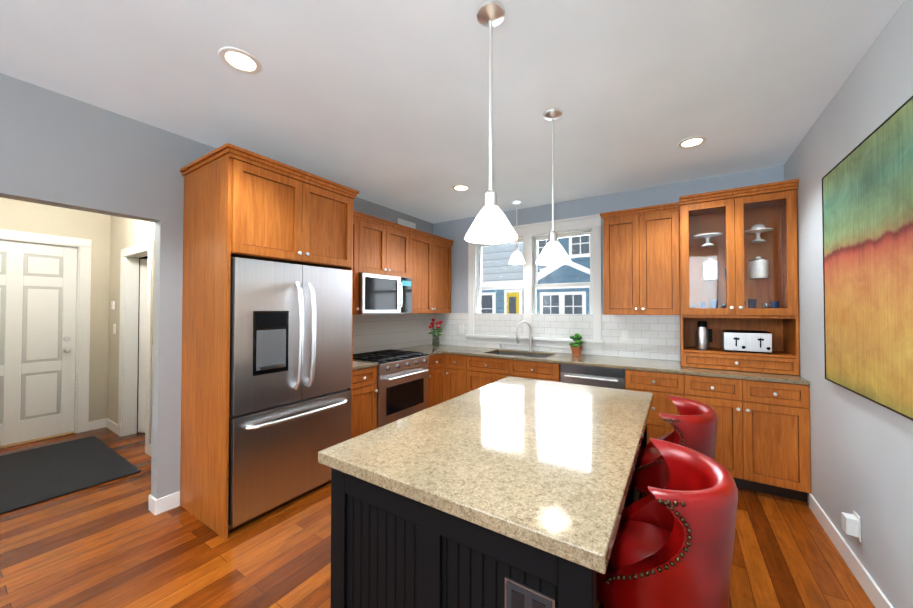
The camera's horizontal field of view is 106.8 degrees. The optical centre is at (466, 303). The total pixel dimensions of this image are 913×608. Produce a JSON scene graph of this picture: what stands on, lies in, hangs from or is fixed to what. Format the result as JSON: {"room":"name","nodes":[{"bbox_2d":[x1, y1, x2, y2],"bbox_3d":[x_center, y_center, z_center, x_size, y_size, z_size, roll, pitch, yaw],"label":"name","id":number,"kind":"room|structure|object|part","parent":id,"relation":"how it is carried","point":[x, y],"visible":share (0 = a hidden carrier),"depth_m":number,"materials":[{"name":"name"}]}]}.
{"room":"kitchen","nodes":[
{"label":"kitchen","id":0,"kind":"room"},
{"bbox_2d":[0,197,110,421],"bbox_3d":[-4.811,-0.018,3.625,0.120,3.030,1.610,-1,-1,32],"label":"wall","id":1,"kind":"structure","parent":0,"point":[30,217],"depth_m":4.06,"materials":[{"name":"beige paint"}]},
{"bbox_2d":[0,240,76,448],"bbox_3d":[-4.813,0.414,3.602,0.135,2.165,0.890,-1,-1,32],"label":"front door","id":2,"kind":"structure","parent":1,"relation":"in","point":[37,325],"depth_m":3.74,"materials":[{"name":"white wood"}]},
{"bbox_2d":[0,229,90,432],"bbox_3d":[-4.813,0.362,3.602,0.136,2.270,1.080,-1,-1,32],"label":"door frame","id":3,"kind":"structure","parent":1,"relation":"attached to","point":[83,273],"depth_m":3.96,"materials":[{"name":"white wood"}]},
{"bbox_2d":[107,216,154,444],"bbox_3d":[-3.221,0.130,3.506,2.700,2.730,0.120,-1,-1,32],"label":"wall","id":4,"kind":"structure","parent":0,"point":[126,232],"depth_m":3.99,"materials":[{"name":"beige paint"}]},
{"bbox_2d":[104,418,117,434],"bbox_3d":[-4.189,1.450,4.012,0.500,0.105,0.015,-1,-1,32],"label":"baseboard","id":5,"kind":"structure","parent":4,"relation":"attached to","point":[111,425],"depth_m":4.02,"materials":[{"name":"white wood"}]},
{"bbox_2d":[111,301,114,308],"bbox_3d":[-4.226,0.013,4.052,0.080,0.100,0.020,-1,-1,32],"label":"light switch","id":6,"kind":"object","parent":4,"relation":"attached to","point":[113,307],"depth_m":4.03,"materials":[{"name":"white plastic"}]},
{"bbox_2d":[113,324,115,333],"bbox_3d":[-4.180,0.296,4.026,0.070,0.115,0.008,-1,-1,32],"label":"light switch","id":7,"kind":"object","parent":4,"relation":"attached to","point":[114,325],"depth_m":4.01,"materials":[{"name":"white plastic"}]},
{"bbox_2d":[118,240,152,454],"bbox_3d":[-3.558,0.432,3.633,0.990,2.130,0.019,-1,-1,32],"label":"door frame","id":8,"kind":"structure","parent":4,"relation":"attached to","point":[128,337],"depth_m":3.86,"materials":[{"name":"white wood"}]},
{"bbox_2d":[138,259,147,432],"bbox_3d":[-3.434,0.481,3.875,0.780,2.020,0.111,0,-1,8],"label":"closet door","id":9,"kind":"structure","parent":4,"relation":"in","point":[142,347],"depth_m":3.94,"materials":[{"name":"white wood"}]},
{"bbox_2d":[152,260,153,343],"bbox_3d":[-2.851,-0.110,3.186,0.430,1.000,0.031,-1,-1,32],"label":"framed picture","id":10,"kind":"object","parent":4,"relation":"attached to","point":[153,291],"visible":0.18,"depth_m":3.28,"materials":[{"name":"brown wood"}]},
{"bbox_2d":[137,256,147,425],"bbox_3d":[-3.899,0.145,4.514,0.100,2.730,0.870,-1,-1,32],"label":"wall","id":11,"kind":"structure","parent":0,"point":[146,257],"depth_m":4.17,"materials":[{"name":"beige paint"}]},
{"bbox_2d":[0,73,432,498],"bbox_3d":[-2.355,-0.039,2.234,0.120,3.030,6.820,-1,-1,32],"label":"wall","id":12,"kind":"structure","parent":0,"point":[59,150],"depth_m":2.28,"materials":[{"name":"grey paint"}]},
{"bbox_2d":[148,491,179,510],"bbox_3d":[-2.214,1.429,2.564,0.017,0.105,0.293,-1,-1,32],"label":"baseboard","id":13,"kind":"structure","parent":12,"relation":"attached to","point":[153,503],"depth_m":2.41,"materials":[{"name":"white wood"}]},
{"bbox_2d":[353,210,360,314],"bbox_3d":[-1.329,-0.414,3.403,0.380,1.045,0.358,-1,-1,32],"label":"upper cabinet","id":14,"kind":"object","parent":12,"relation":"attached to","point":[356,215],"visible":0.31,"depth_m":3.44,"materials":[{"name":"brown wood"}]},
{"bbox_2d":[359,213,410,277],"bbox_3d":[-1.031,-0.624,3.882,0.380,0.610,0.764,-1,-1,32],"label":"upper cabinet","id":15,"kind":"object","parent":12,"relation":"attached to","point":[383,247],"visible":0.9,"depth_m":3.75,"materials":[{"name":"brown wood"}]},
{"bbox_2d":[358,273,411,313],"bbox_3d":[-0.998,-0.102,3.854,0.450,0.425,0.758,-1,-1,32],"label":"microwave","id":16,"kind":"object","parent":15,"relation":"attached to","point":[382,294],"visible":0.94,"depth_m":3.69,"materials":[{"name":"silver metal"}]},
{"bbox_2d":[353,313,432,353],"bbox_3d":[-1.039,0.353,4.207,0.008,0.463,2.047,-1,-1,32],"label":"backsplash","id":17,"kind":"structure","parent":12,"relation":"attached to","point":[375,332],"depth_m":4.31,"materials":[{"name":"tile"}]},
{"bbox_2d":[398,218,415,228],"bbox_3d":[-0.802,-1.059,4.598,0.014,0.140,0.350,-1,-1,32],"label":"air vent","id":18,"kind":"object","parent":12,"relation":"in","point":[406,223],"visible":0.54,"depth_m":4.59,"materials":[{"name":"white metal"}]},
{"bbox_2d":[406,228,453,313],"bbox_3d":[-0.581,-0.396,4.598,0.380,1.045,0.934,-1,-1,32],"label":"upper cabinet","id":19,"kind":"object","parent":12,"relation":"attached to","point":[429,265],"visible":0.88,"depth_m":4.46,"materials":[{"name":"brown wood"}]},
{"bbox_2d":[0,426,874,607],"bbox_3d":[-1.834,1.521,1.885,7.350,0.100,7.420,-1,-1,32],"label":"floor","id":20,"kind":"structure","parent":0,"point":[116,543],"depth_m":1.99,"materials":[{"name":"brown wood"}]},
{"bbox_2d":[0,436,140,513],"bbox_3d":[-3.760,1.483,3.068,1.570,0.012,0.820,-1,-1,32],"label":"rug","id":21,"kind":"object","parent":20,"relation":"on","point":[35,476],"visible":1,"depth_m":3.00,"materials":[{"name":"grey fabric"}]},
{"bbox_2d":[180,143,358,538],"bbox_3d":[-1.528,0.244,2.727,0.750,2.480,1.032,-1,-1,32],"label":"cabinet","id":22,"kind":"object","parent":20,"relation":"on","point":[239,202],"visible":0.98,"depth_m":2.34,"materials":[{"name":"brown wood"}]},
{"bbox_2d":[228,257,351,530],"bbox_3d":[-1.498,0.593,2.702,0.798,1.780,0.912,-1,-1,32],"label":"fridge","id":23,"kind":"object","parent":20,"relation":"on","point":[290,371],"visible":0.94,"depth_m":2.42,"materials":[{"name":"silver metal"}]},
{"bbox_2d":[352,366,377,437],"bbox_3d":[-1.212,1.048,3.307,0.658,0.888,0.356,-1,-1,32],"label":"base cabinet","id":24,"kind":"object","parent":20,"relation":"on","point":[364,401],"visible":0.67,"depth_m":3.18,"materials":[{"name":"brown wood"}]},
{"bbox_2d":[353,360,377,369],"bbox_3d":[-1.220,0.587,3.319,0.638,0.030,0.356,-1,-1,32],"label":"countertop","id":25,"kind":"structure","parent":24,"relation":"on","point":[357,364],"depth_m":3.22,"materials":[{"name":"stone"}]},
{"bbox_2d":[353,349,428,427],"bbox_3d":[-0.885,1.029,3.766,0.701,0.940,0.762,-1,-1,32],"label":"range","id":26,"kind":"object","parent":20,"relation":"on","point":[402,382],"visible":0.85,"depth_m":3.57,"materials":[{"name":"silver metal"}]},
{"bbox_2d":[428,354,442,407],"bbox_3d":[-0.463,1.066,4.502,0.658,0.888,0.928,-1,-1,32],"label":"base cabinet","id":27,"kind":"object","parent":20,"relation":"on","point":[435,381],"visible":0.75,"depth_m":4.11,"materials":[{"name":"brown wood"}]},
{"bbox_2d":[394,348,440,355],"bbox_3d":[-0.640,0.601,4.241,0.642,0.030,0.286,-1,-1,32],"label":"countertop","id":28,"kind":"structure","parent":27,"relation":"on","point":[430,351],"depth_m":4.27,"materials":[{"name":"stone"}]},
{"bbox_2d":[443,354,466,401],"bbox_3d":[0.005,1.064,4.373,0.368,0.888,0.658,-1,-1,32],"label":"base cabinet","id":29,"kind":"object","parent":20,"relation":"on","point":[456,376],"depth_m":4.13,"materials":[{"name":"brown wood"}]},
{"bbox_3d":[-0.264,1.012,4.225,0.070,0.788,0.020,-1,-1,32],"label":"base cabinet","id":30,"kind":"part","parent":29,"relation":"part of","materials":[{"name":"brown wood"}]},
{"bbox_2d":[318,376,652,607],"bbox_3d":[0.312,1.008,1.673,0.992,0.920,1.647,-1,-1,32],"label":"kitchen island","id":31,"kind":"object","parent":20,"relation":"on","point":[510,492],"visible":0.96,"depth_m":1.09,"materials":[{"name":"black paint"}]},
{"bbox_2d":[505,576,554,607],"bbox_3d":[0.156,0.751,0.844,0.132,0.084,0.008,-1,-1,32],"label":"outlet","id":32,"kind":"object","parent":31,"relation":"attached to","point":[520,592],"depth_m":0.85,"materials":[{"name":"grey plastic"}]},
{"bbox_2d":[467,352,559,391],"bbox_3d":[0.632,1.058,3.980,1.108,0.888,0.658,-1,-1,32],"label":"base cabinet","id":33,"kind":"object","parent":20,"relation":"on","point":[482,371],"visible":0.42,"depth_m":3.78,"materials":[{"name":"brown wood"}]},
{"bbox_2d":[408,320,809,384],"bbox_3d":[1.000,0.499,3.767,3.926,0.608,0.642,-1,-1,32],"label":"countertop","id":34,"kind":"structure","parent":33,"relation":"on","point":[656,365],"depth_m":3.38,"materials":[{"name":"stone"}]},
{"bbox_2d":[429,318,442,346],"bbox_3d":[-0.404,0.395,4.653,0.217,0.393,0.192,-1,-1,32],"label":"flowers","id":35,"kind":"object","parent":34,"relation":"on","point":[435,341],"visible":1,"depth_m":4.63,"materials":[{"name":"red plant"}]},
{"bbox_2d":[516,320,536,351],"bbox_3d":[0.732,0.392,4.102,0.174,0.384,0.268,-1,-1,32],"label":"faucet","id":36,"kind":"object","parent":34,"relation":"on","point":[530,331],"depth_m":4.17,"materials":[{"name":"silver metal"}]},
{"bbox_2d":[569,333,582,355],"bbox_3d":[1.253,0.456,3.840,0.158,0.248,0.177,-1,-1,32],"label":"plant pot","id":37,"kind":"object","parent":34,"relation":"on","point":[576,348],"visible":1,"depth_m":3.80,"materials":[{"name":"brown ceramic"}]},
{"bbox_2d":[679,179,799,375],"bbox_3d":[2.379,-0.202,3.027,0.790,1.539,0.450,-1,-1,32],"label":"hutch","id":38,"kind":"object","parent":34,"relation":"on","point":[739,289],"visible":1,"depth_m":2.98,"materials":[{"name":"brown wood"}]},
{"bbox_2d":[721,330,771,353],"bbox_3d":[2.454,0.327,2.978,0.320,0.180,0.280,-1,-1,32],"label":"toaster","id":39,"kind":"object","parent":38,"relation":"on","point":[732,341],"depth_m":2.89,"materials":[{"name":"silver metal"}]},
{"bbox_2d":[560,364,625,389],"bbox_3d":[1.357,1.053,3.516,0.602,0.885,0.636,-1,-1,32],"label":"dishwasher","id":40,"kind":"object","parent":20,"relation":"on","point":[614,378],"visible":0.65,"depth_m":3.28,"materials":[{"name":"silver metal"}]},
{"bbox_2d":[625,369,683,443],"bbox_3d":[1.814,1.047,3.240,0.454,0.888,0.658,-1,-1,32],"label":"base cabinet","id":41,"kind":"object","parent":20,"relation":"on","point":[661,386],"visible":0.44,"depth_m":2.98,"materials":[{"name":"brown wood"}]},
{"bbox_2d":[597,438,737,607],"bbox_3d":[0.618,0.988,1.112,0.437,0.947,0.478,0,-1,29],"label":"stool","id":42,"kind":"object","parent":20,"relation":"on","point":[673,545],"visible":0.94,"depth_m":0.94,"materials":[{"name":"red leather"}]},
{"bbox_2d":[629,395,717,504],"bbox_3d":[1.051,0.998,1.771,0.437,0.947,0.478,-1,-1,36],"label":"stool","id":43,"kind":"object","parent":20,"relation":"on","point":[694,424],"visible":0.52,"depth_m":1.61,"materials":[{"name":"red leather"}]},
{"bbox_2d":[684,374,810,501],"bbox_3d":[2.333,1.042,2.914,0.768,0.888,0.658,-1,-1,32],"label":"base cabinet","id":44,"kind":"object","parent":20,"relation":"on","point":[763,439],"visible":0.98,"depth_m":2.61,"materials":[{"name":"brown wood"}]},
{"bbox_2d":[0,0,903,223],"bbox_3d":[-1.001,-1.439,3.259,7.350,0.400,4.280,-1,-1,32],"label":"ceiling","id":45,"kind":"structure","parent":0,"point":[384,103],"depth_m":1.91,"materials":[{"name":"white paint"}]},
{"bbox_2d":[218,47,261,73],"bbox_3d":[-1.167,-1.256,1.756,0.190,0.008,0.190,-1,-1,32],"label":"recessed light","id":46,"kind":"object","parent":45,"relation":"in","point":[240,60],"visible":1,"depth_m":1.75,"materials":[{"name":"white"}]},
{"bbox_2d":[452,184,469,190],"bbox_3d":[-0.052,-1.230,3.593,0.190,0.008,0.190,-1,-1,32],"label":"recessed light","id":47,"kind":"object","parent":45,"relation":"in","point":[460,187],"visible":1,"depth_m":3.58,"materials":[{"name":"white"}]},
{"bbox_2d":[465,0,517,243],"bbox_3d":[0.107,-0.772,1.467,0.230,0.985,0.230,-1,-1,32],"label":"pendant light","id":48,"kind":"object","parent":45,"relation":"hanging from","point":[491,224],"visible":1,"depth_m":1.45,"materials":[{"name":"silver metal"}]},
{"bbox_2d":[509,200,524,263],"bbox_3d":[0.609,-0.857,4.059,0.200,0.740,0.200,-1,-1,32],"label":"pendant light","id":49,"kind":"object","parent":45,"relation":"hanging from","point":[516,257],"visible":1,"depth_m":4.03,"materials":[{"name":"silver metal"}]},
{"bbox_2d":[536,108,570,264],"bbox_3d":[0.572,-0.761,2.227,0.230,0.985,0.230,-1,-1,32],"label":"pendant light","id":50,"kind":"object","parent":45,"relation":"hanging from","point":[553,252],"visible":1,"depth_m":2.20,"materials":[{"name":"silver metal"}]},
{"bbox_2d":[677,136,706,148],"bbox_3d":[1.741,-1.244,2.612,0.190,0.008,0.190,-1,-1,32],"label":"recessed light","id":51,"kind":"object","parent":45,"relation":"in","point":[692,142],"visible":1,"depth_m":2.61,"materials":[{"name":"white"}]},
{"bbox_2d":[433,165,783,360],"bbox_3d":[1.160,0.140,4.142,4.050,2.730,0.150,-1,-1,32],"label":"wall","id":52,"kind":"structure","parent":0,"point":[455,231],"depth_m":3.87,"materials":[{"name":"grey paint"}]},
{"bbox_2d":[466,214,603,349],"bbox_3d":[0.811,-0.240,4.335,1.800,1.535,0.202,-1,-1,32],"label":"window","id":53,"kind":"structure","parent":52,"relation":"in","point":[527,233],"depth_m":4.25,"materials":[{"name":"white wood"}]},
{"bbox_3d":[0.835,-0.217,4.372,1.550,1.270,0.065,-1,-1,32],"label":"window sash","id":54,"kind":"part","parent":53,"relation":"part of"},
{"bbox_2d":[433,313,679,360],"bbox_3d":[0.832,0.354,4.249,3.132,0.463,0.008,-1,-1,32],"label":"backsplash","id":55,"kind":"structure","parent":52,"relation":"attached to","point":[654,336],"depth_m":3.92,"materials":[{"name":"tile"}]},
{"bbox_2d":[459,325,462,332],"bbox_3d":[-0.069,0.357,4.805,0.072,0.115,0.005,-1,-1,32],"label":"outlet","id":56,"kind":"object","parent":55,"relation":"attached to","point":[460,326],"depth_m":4.80,"materials":[{"name":"white plastic"}]},
{"bbox_2d":[621,330,628,340],"bbox_3d":[1.728,0.340,3.680,0.072,0.115,0.005,-1,-1,32],"label":"outlet","id":57,"kind":"object","parent":55,"relation":"attached to","point":[624,335],"depth_m":3.68,"materials":[{"name":"white plastic"}]},
{"bbox_2d":[600,202,679,314],"bbox_3d":[1.768,-0.413,3.454,0.692,1.045,0.380,-1,-1,32],"label":"upper cabinet","id":58,"kind":"object","parent":52,"relation":"attached to","point":[641,262],"visible":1,"depth_m":3.30,"materials":[{"name":"brown wood"}]},
{"bbox_2d":[784,0,912,607],"bbox_3d":[1.090,-0.070,0.076,0.150,3.030,7.120,-1,-1,32],"label":"wall","id":59,"kind":"structure","parent":0,"point":[861,452],"depth_m":1.81,"materials":[{"name":"grey paint"}]},
{"bbox_2d":[809,493,892,607],"bbox_3d":[0.859,1.389,-0.162,0.013,0.105,6.208,-1,-1,32],"label":"baseboard","id":60,"kind":"structure","parent":59,"relation":"attached to","point":[872,590],"depth_m":1.87,"materials":[{"name":"white wood"}]},
{"bbox_2d":[841,510,860,541],"bbox_3d":[2.077,1.191,1.829,0.053,0.130,0.080,-1,-1,32],"label":"plug","id":61,"kind":"object","parent":59,"relation":"attached to","point":[851,524],"visible":1,"depth_m":1.81,"materials":[{"name":"white plastic"}]},
{"bbox_2d":[822,96,912,420],"bbox_3d":[1.855,-0.172,1.476,0.031,1.263,1.523,-1,-1,32],"label":"painting","id":62,"kind":"object","parent":59,"relation":"attached to","point":[867,205],"visible":1,"depth_m":1.59,"materials":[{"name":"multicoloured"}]},
{"label":"outside","id":63,"kind":"structure","parent":0,"visible":0},
{"bbox_3d":[1.649,2.670,8.607,16.000,0.200,7.700,-1,-1,32],"label":"lawn","id":64,"kind":"structure","parent":63,"visible":0},
{"bbox_2d":[481,235,589,313],"bbox_3d":[2.844,-2.401,10.588,16.000,10.000,0.800,-1,-1,32],"label":"houses","id":65,"kind":"structure","parent":64,"relation":"on","point":[551,271],"depth_m":10.86,"materials":[{"name":"blue"}]}
]}

